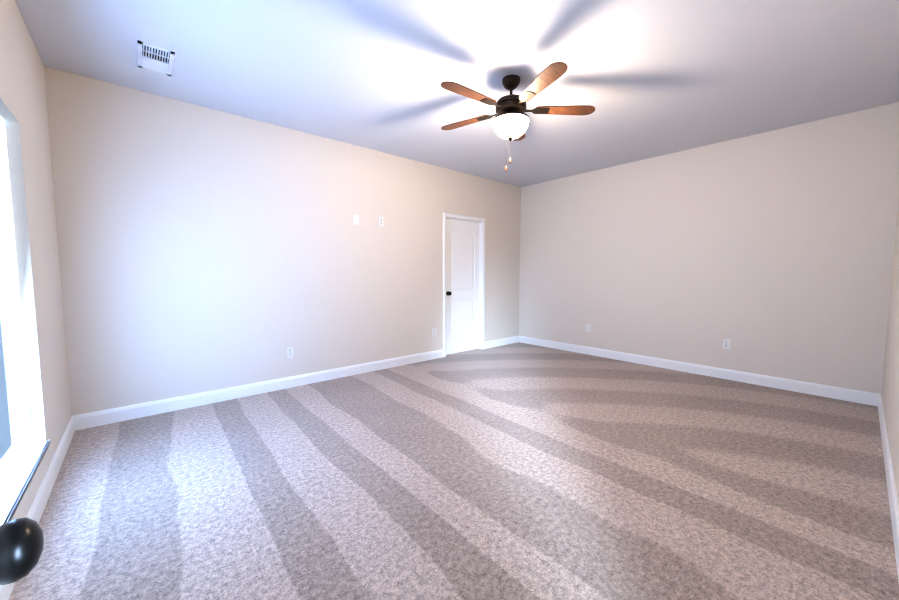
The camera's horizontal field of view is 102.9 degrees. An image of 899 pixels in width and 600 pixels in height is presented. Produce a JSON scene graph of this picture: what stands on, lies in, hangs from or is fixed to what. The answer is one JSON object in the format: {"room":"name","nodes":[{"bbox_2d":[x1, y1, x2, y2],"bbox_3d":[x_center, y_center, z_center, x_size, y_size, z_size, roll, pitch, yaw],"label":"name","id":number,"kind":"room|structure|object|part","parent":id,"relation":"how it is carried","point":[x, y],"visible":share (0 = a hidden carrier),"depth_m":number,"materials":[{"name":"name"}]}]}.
{"room":"empty bedroom","nodes":[
{"label":"empty bedroom","id":0,"kind":"room"},
{"bbox_2d":[0,517,43,584],"bbox_3d":[-0.265,0.198,0.089,0.167,2.032,0.815,-4,6,-45],"label":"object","id":1,"kind":"structure","parent":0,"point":[21,544],"depth_m":0.37,"materials":[{"name":"black"}]},
{"bbox_2d":[0,0,71,525],"bbox_3d":[-1.095,-0.177,0.487,0.120,2.743,5.826,-4,6,-41],"label":"wall","id":2,"kind":"structure","parent":0,"point":[23,108],"depth_m":2.08,"materials":[{"name":"beige paint"}]},
{"bbox_2d":[0,116,32,496],"bbox_3d":[-2.078,-0.042,1.596,0.078,1.770,0.910,-4,6,-41],"label":"window","id":3,"kind":"structure","parent":2,"relation":"in","point":[17,393],"depth_m":1.91,"materials":[{"name":"white glass"}]},
{"bbox_3d":[-2.086,-0.041,1.589,0.023,1.658,0.798,-4,6,-41],"label":"glass","id":4,"kind":"part","parent":3,"relation":"part of","materials":[{"name":"white"}]},
{"bbox_2d":[0,439,50,524],"bbox_3d":[-2.030,0.848,1.702,0.064,0.020,0.970,-4,6,-41],"label":"window sill","id":5,"kind":"structure","parent":2,"relation":"attached to","point":[12,495],"depth_m":1.66,"materials":[{"name":"white wood"}]},
{"bbox_2d":[0,415,79,599],"bbox_3d":[-1.583,1.082,1.243,0.014,0.120,4.186,-4,6,-41],"label":"baseboard","id":6,"kind":"structure","parent":2,"relation":"attached to","point":[75,423],"depth_m":2.00,"materials":[{"name":"white"}]},
{"bbox_2d":[44,66,520,415],"bbox_3d":[-0.896,-0.478,4.591,5.826,2.743,0.120,-4,6,-41],"label":"wall","id":7,"kind":"structure","parent":0,"point":[203,249],"depth_m":3.47,"materials":[{"name":"beige paint"}]},
{"bbox_2d":[76,349,443,429],"bbox_3d":[-1.514,0.876,4.062,3.769,0.120,0.014,-4,6,-41],"label":"baseboard","id":8,"kind":"structure","parent":7,"relation":"attached to","point":[108,416],"depth_m":3.53,"materials":[{"name":"white wood"}]},
{"bbox_2d":[286,347,293,357],"bbox_3d":[-1.719,0.565,3.864,0.072,0.116,0.008,-4,6,-41],"label":"electrical outlet","id":9,"kind":"object","parent":7,"relation":"attached to","point":[290,352],"visible":1,"depth_m":3.86,"materials":[{"name":"white plastic"}]},
{"bbox_2d":[353,215,358,224],"bbox_3d":[-1.114,-0.960,4.277,0.072,0.116,0.013,-4,6,-41],"label":"outlet","id":10,"kind":"object","parent":7,"relation":"attached to","point":[355,219],"visible":1,"depth_m":4.28,"materials":[{"name":"white plastic"}]},
{"bbox_2d":[378,217,383,225],"bbox_3d":[-0.859,-0.986,4.501,0.072,0.116,0.008,-4,6,-41],"label":"outlet","id":11,"kind":"object","parent":7,"relation":"attached to","point":[380,221],"visible":1,"depth_m":4.50,"materials":[{"name":"white plastic"}]},
{"bbox_2d":[432,328,435,336],"bbox_3d":[-0.218,0.469,5.167,0.072,0.116,0.008,-4,6,-41],"label":"electrical outlet","id":12,"kind":"object","parent":7,"relation":"attached to","point":[433,332],"visible":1,"depth_m":5.16,"materials":[{"name":"white plastic"}]},
{"bbox_2d":[446,219,479,354],"bbox_3d":[0.194,-0.201,5.566,0.755,2.032,0.167,-4,6,-41],"label":"closet door","id":13,"kind":"structure","parent":7,"relation":"in","point":[462,278],"depth_m":5.55,"materials":[{"name":"white wood"}]},
{"bbox_2d":[443,212,484,356],"bbox_3d":[0.196,-0.211,5.564,0.800,2.070,0.120,-4,6,-41],"label":"door frame","id":14,"kind":"structure","parent":7,"relation":"attached to","point":[480,303],"depth_m":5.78,"materials":[{"name":"white wood"}]},
{"bbox_2d":[485,335,519,348],"bbox_3d":[0.901,0.723,6.159,0.867,0.120,0.014,-4,6,-41],"label":"baseboard","id":15,"kind":"structure","parent":7,"relation":"attached to","point":[509,340],"depth_m":6.15,"materials":[{"name":"white wood"}]},
{"bbox_2d":[9,342,898,599],"bbox_3d":[1.056,1.104,2.459,5.826,0.100,6.066,-4,6,-41],"label":"floor","id":16,"kind":"structure","parent":0,"point":[518,471],"depth_m":2.01,"materials":[{"name":"carpet"}]},
{"bbox_2d":[15,0,898,186],"bbox_3d":[1.056,-1.732,2.252,5.826,0.100,6.066,-4,6,-41],"label":"ceiling","id":17,"kind":"structure","parent":0,"point":[646,79],"depth_m":2.60,"materials":[{"name":"white paint"}]},
{"bbox_2d":[138,40,174,75],"bbox_3d":[-2.078,-1.698,2.531,0.190,0.008,0.380,-4,6,-41],"label":"ceiling vent","id":18,"kind":"object","parent":17,"relation":"in","point":[155,58],"visible":1,"depth_m":2.51,"materials":[{"name":"white metal"}]},
{"bbox_2d":[441,62,594,171],"bbox_3d":[0.439,-1.390,2.801,1.235,0.662,1.267,-4,6,-41],"label":"fan","id":19,"kind":"object","parent":17,"relation":"hanging from","point":[510,121],"visible":1,"depth_m":2.73,"materials":[{"name":"brown wood"}]},
{"bbox_3d":[0.482,-1.344,2.824,0.280,0.122,0.280,-4,6,-41],"label":"lamp shade","id":20,"kind":"part","parent":19,"relation":"part of","materials":[{"name":"white glass"}]},
{"bbox_2d":[519,102,898,393],"bbox_3d":[2.709,-0.493,4.795,0.120,2.743,4.306,-4,6,-41],"label":"wall","id":21,"kind":"structure","parent":0,"point":[769,253],"depth_m":4.07,"materials":[{"name":"beige paint"}]},
{"bbox_2d":[586,324,590,331],"bbox_3d":[2.111,0.423,5.453,0.008,0.116,0.072,-4,6,-41],"label":"electrical outlet","id":22,"kind":"object","parent":21,"relation":"attached to","point":[588,327],"visible":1,"depth_m":5.45,"materials":[{"name":"white plastic"}]},
{"bbox_2d":[520,336,875,405],"bbox_3d":[2.609,0.815,4.904,0.014,0.120,4.156,-4,6,-41],"label":"baseboard","id":23,"kind":"structure","parent":21,"relation":"attached to","point":[857,396],"depth_m":4.19,"materials":[{"name":"white wood"}]},
{"bbox_2d":[722,339,730,348],"bbox_3d":[3.228,0.512,4.174,0.008,0.116,0.072,-4,6,-41],"label":"electrical outlet","id":24,"kind":"object","parent":21,"relation":"attached to","point":[726,344],"visible":1,"depth_m":4.17,"materials":[{"name":"white plastic"}]},
{"bbox_2d":[881,200,898,502],"bbox_3d":[1.932,-0.241,1.353,5.586,2.743,0.120,-4,6,-41],"label":"wall","id":25,"kind":"structure","parent":0,"point":[890,391],"depth_m":2.58,"materials":[{"name":"beige paint"}]},
{"bbox_2d":[876,393,898,581],"bbox_3d":[2.335,1.035,1.887,4.400,0.120,0.014,-4,6,-41],"label":"baseboard","id":26,"kind":"structure","parent":25,"relation":"attached to","point":[891,486],"depth_m":1.98,"materials":[{"name":"white wood"}]}
]}

